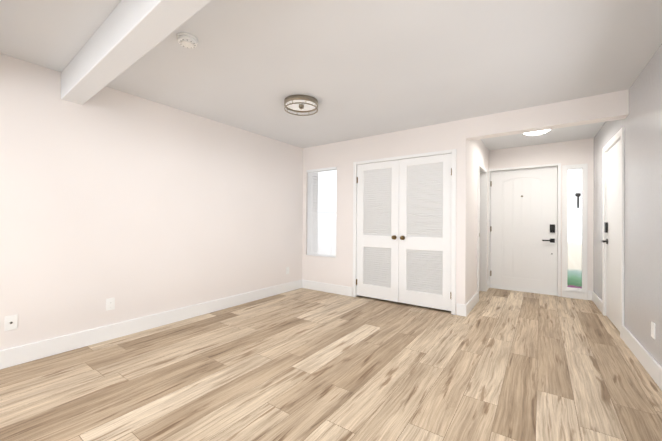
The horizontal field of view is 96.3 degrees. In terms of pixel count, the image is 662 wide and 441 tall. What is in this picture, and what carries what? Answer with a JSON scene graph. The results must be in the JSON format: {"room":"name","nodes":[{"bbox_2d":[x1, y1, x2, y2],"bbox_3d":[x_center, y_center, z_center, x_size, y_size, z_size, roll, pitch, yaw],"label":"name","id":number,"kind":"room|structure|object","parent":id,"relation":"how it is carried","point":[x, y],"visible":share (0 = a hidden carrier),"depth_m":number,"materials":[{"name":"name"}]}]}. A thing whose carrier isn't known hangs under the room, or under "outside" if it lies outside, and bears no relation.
{"room":"empty living room","nodes":[
{"label":"empty living room","id":0,"kind":"room"},
{"bbox_2d":[0,53,302,349],"bbox_3d":[-2.592,-0.071,2.371,0.150,2.440,7.329,0,0,35],"label":"wall","id":1,"kind":"structure","parent":0,"point":[136,206],"depth_m":2.98,"materials":[{"name":"paint"}]},
{"bbox_2d":[5,314,17,330],"bbox_3d":[-2.519,0.806,2.335,0.015,0.114,0.070,0,0,35],"label":"outlet","id":2,"kind":"object","parent":1,"relation":"attached to","point":[11,322],"visible":1,"depth_m":2.34,"materials":[{"name":"white plastic"}]},
{"bbox_2d":[106,297,114,310],"bbox_3d":[-2.139,0.811,2.876,0.009,0.114,0.070,0,0,35],"label":"electrical outlet","id":3,"kind":"object","parent":1,"relation":"attached to","point":[110,303],"visible":1,"depth_m":2.87,"materials":[{"name":"white plastic"}]},
{"bbox_2d":[0,279,303,369],"bbox_3d":[-2.531,1.077,2.318,0.016,0.145,7.029,0,0,35],"label":"baseboard","id":4,"kind":"structure","parent":1,"relation":"attached to","point":[14,356],"depth_m":2.96,"materials":[{"name":"white wood"}]},
{"bbox_2d":[0,288,661,440],"bbox_3d":[-0.902,1.220,2.468,7.701,0.120,9.860,0,0,35],"label":"floor","id":5,"kind":"structure","parent":0,"point":[305,364],"depth_m":2.18,"materials":[{"name":"brown wood"}]},
{"bbox_2d":[0,0,661,149],"bbox_3d":[-0.886,-1.339,2.480,7.701,0.120,9.860,0,0,35],"label":"ceiling","id":6,"kind":"structure","parent":0,"point":[356,69],"depth_m":2.31,"materials":[{"name":"paint"}]},
{"bbox_2d":[61,0,211,104],"bbox_3d":[-0.570,-1.165,1.325,4.751,0.235,0.150,0,0,37],"label":"ceiling beam","id":7,"kind":"structure","parent":6,"relation":"attached to","point":[126,35],"depth_m":1.82,"materials":[{"name":"paint"}]},
{"bbox_2d":[177,32,197,48],"bbox_3d":[-1.011,-1.260,2.088,0.136,0.044,0.136,0,0,35],"label":"smoke detector","id":8,"kind":"object","parent":6,"relation":"attached to","point":[187,40],"visible":1,"depth_m":2.06,"materials":[{"name":"white plastic"}]},
{"bbox_2d":[284,95,317,115],"bbox_3d":[-0.318,-1.228,3.177,0.360,0.088,0.360,0,0,35],"label":"ceiling light","id":9,"kind":"object","parent":6,"relation":"attached to","point":[301,103],"visible":1,"depth_m":3.13,"materials":[{"name":"white glass"}]},
{"bbox_2d":[523,129,550,134],"bbox_3d":[2.789,-1.212,4.021,0.350,0.075,0.350,0,0,35],"label":"light","id":10,"kind":"object","parent":6,"relation":"attached to","point":[536,132],"visible":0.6,"depth_m":4.00,"materials":[{"name":"white plastic"}]},
{"bbox_2d":[302,119,467,314],"bbox_3d":[0.626,-0.041,4.490,2.649,2.440,0.150,0,0,35],"label":"wall","id":11,"kind":"structure","parent":0,"point":[342,156],"depth_m":4.53,"materials":[{"name":"paint"}]},
{"bbox_2d":[306,167,336,257],"bbox_3d":[-0.137,-0.135,5.012,0.633,1.475,0.142,0,0,35],"label":"window","id":12,"kind":"structure","parent":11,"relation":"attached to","point":[321,211],"depth_m":4.98,"materials":[{"name":"white glass"}]},
{"bbox_2d":[304,280,351,296],"bbox_3d":[-0.079,1.104,4.877,0.997,0.145,0.016,0,0,35],"label":"baseboard","id":13,"kind":"structure","parent":11,"relation":"attached to","point":[313,285],"depth_m":4.84,"materials":[{"name":"white wood"}]},
{"bbox_2d":[356,160,398,301],"bbox_3d":[0.661,0.146,4.367,0.694,2.006,0.101,0,0,35],"label":"closet door","id":14,"kind":"structure","parent":11,"relation":"in","point":[377,230],"depth_m":4.37,"materials":[{"name":"white wood"}]},
{"bbox_2d":[353,149,455,314],"bbox_3d":[0.999,0.141,4.213,1.500,2.080,0.168,0,0,35],"label":"trim","id":15,"kind":"structure","parent":11,"relation":"attached to","point":[453,277],"depth_m":3.91,"materials":[{"name":"white wood"}]},
{"bbox_2d":[399,153,451,310],"bbox_3d":[1.243,0.148,3.954,0.724,2.006,0.101,0,0,35],"label":"closet door","id":16,"kind":"structure","parent":11,"relation":"in","point":[425,221],"depth_m":3.96,"materials":[{"name":"white wood"}]},
{"bbox_2d":[468,139,488,300],"bbox_3d":[2.212,-0.030,4.567,0.150,2.440,1.811,0,0,35],"label":"wall","id":17,"kind":"structure","parent":0,"point":[478,150],"depth_m":4.10,"materials":[{"name":"paint"}]},
{"bbox_2d":[464,292,477,316],"bbox_3d":[1.889,1.113,3.981,0.025,0.145,0.830,0,0,35],"label":"baseboard","id":18,"kind":"structure","parent":17,"relation":"attached to","point":[473,301],"depth_m":3.85,"materials":[{"name":"white wood"}]},
{"bbox_2d":[477,161,487,301],"bbox_3d":[2.330,0.164,4.718,0.168,2.055,0.855,0,0,35],"label":"door frame","id":19,"kind":"structure","parent":17,"relation":"attached to","point":[482,172],"depth_m":5.00,"materials":[{"name":"white wood"}]},
{"bbox_2d":[489,138,593,296],"bbox_3d":[3.433,-0.021,4.946,1.702,2.440,0.220,0,0,35],"label":"wall","id":20,"kind":"structure","parent":0,"point":[574,152],"depth_m":4.67,"materials":[{"name":"paint"}]},
{"bbox_2d":[490,167,556,293],"bbox_3d":[3.236,0.157,5.032,0.958,2.054,0.105,0,0,35],"label":"front door","id":21,"kind":"structure","parent":20,"relation":"in","point":[523,229],"depth_m":5.02,"materials":[{"name":"white wood"}]},
{"bbox_2d":[488,163,560,296],"bbox_3d":[3.258,0.147,5.057,1.040,2.104,0.238,0,0,35],"label":"door frame","id":22,"kind":"structure","parent":20,"relation":"attached to","point":[558,166],"depth_m":4.76,"materials":[{"name":"white wood"}]},
{"bbox_2d":[562,164,587,299],"bbox_3d":[3.772,0.168,4.595,0.303,2.063,0.109,0,0,35],"label":"sidelight window","id":23,"kind":"structure","parent":20,"relation":"in","point":[574,222],"depth_m":4.60,"materials":[{"name":"white"}]},
{"bbox_2d":[466,89,628,140],"bbox_3d":[2.310,-1.135,3.306,1.462,0.240,0.150,0,0,35],"label":"lintel","id":24,"kind":"object","parent":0,"point":[612,106],"visible":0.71,"depth_m":3.18,"materials":[{"name":"paint"}]},
{"bbox_2d":[593,44,661,366],"bbox_3d":[1.412,-0.054,0.596,0.150,2.440,9.660,0,0,34],"label":"wall","id":25,"kind":"structure","parent":0,"point":[641,123],"depth_m":2.49,"materials":[{"name":"paint"}]},
{"bbox_2d":[601,140,619,331],"bbox_3d":[3.196,0.160,3.363,0.100,2.036,0.846,0,0,34],"label":"door","id":26,"kind":"structure","parent":25,"relation":"in","point":[612,222],"depth_m":3.38,"materials":[{"name":"white wood"}]},
{"bbox_2d":[602,127,623,338],"bbox_3d":[3.256,0.130,3.326,0.168,2.122,0.990,0,0,34],"label":"door frame","id":27,"kind":"structure","parent":25,"relation":"attached to","point":[616,138],"depth_m":3.01,"materials":[{"name":"white wood"}]},
{"bbox_2d":[592,291,661,389],"bbox_3d":[1.345,1.094,0.650,0.016,0.145,9.190,0,0,34],"label":"baseboard","id":28,"kind":"structure","parent":25,"relation":"attached to","point":[649,363],"depth_m":2.45,"materials":[{"name":"white wood"}]},
{"bbox_2d":[651,321,654,338],"bbox_3d":[2.427,0.827,2.235,0.009,0.114,0.070,0,0,34],"label":"electrical outlet","id":29,"kind":"object","parent":25,"relation":"attached to","point":[652,330],"visible":1,"depth_m":2.23,"materials":[{"name":"white plastic"}]}
]}

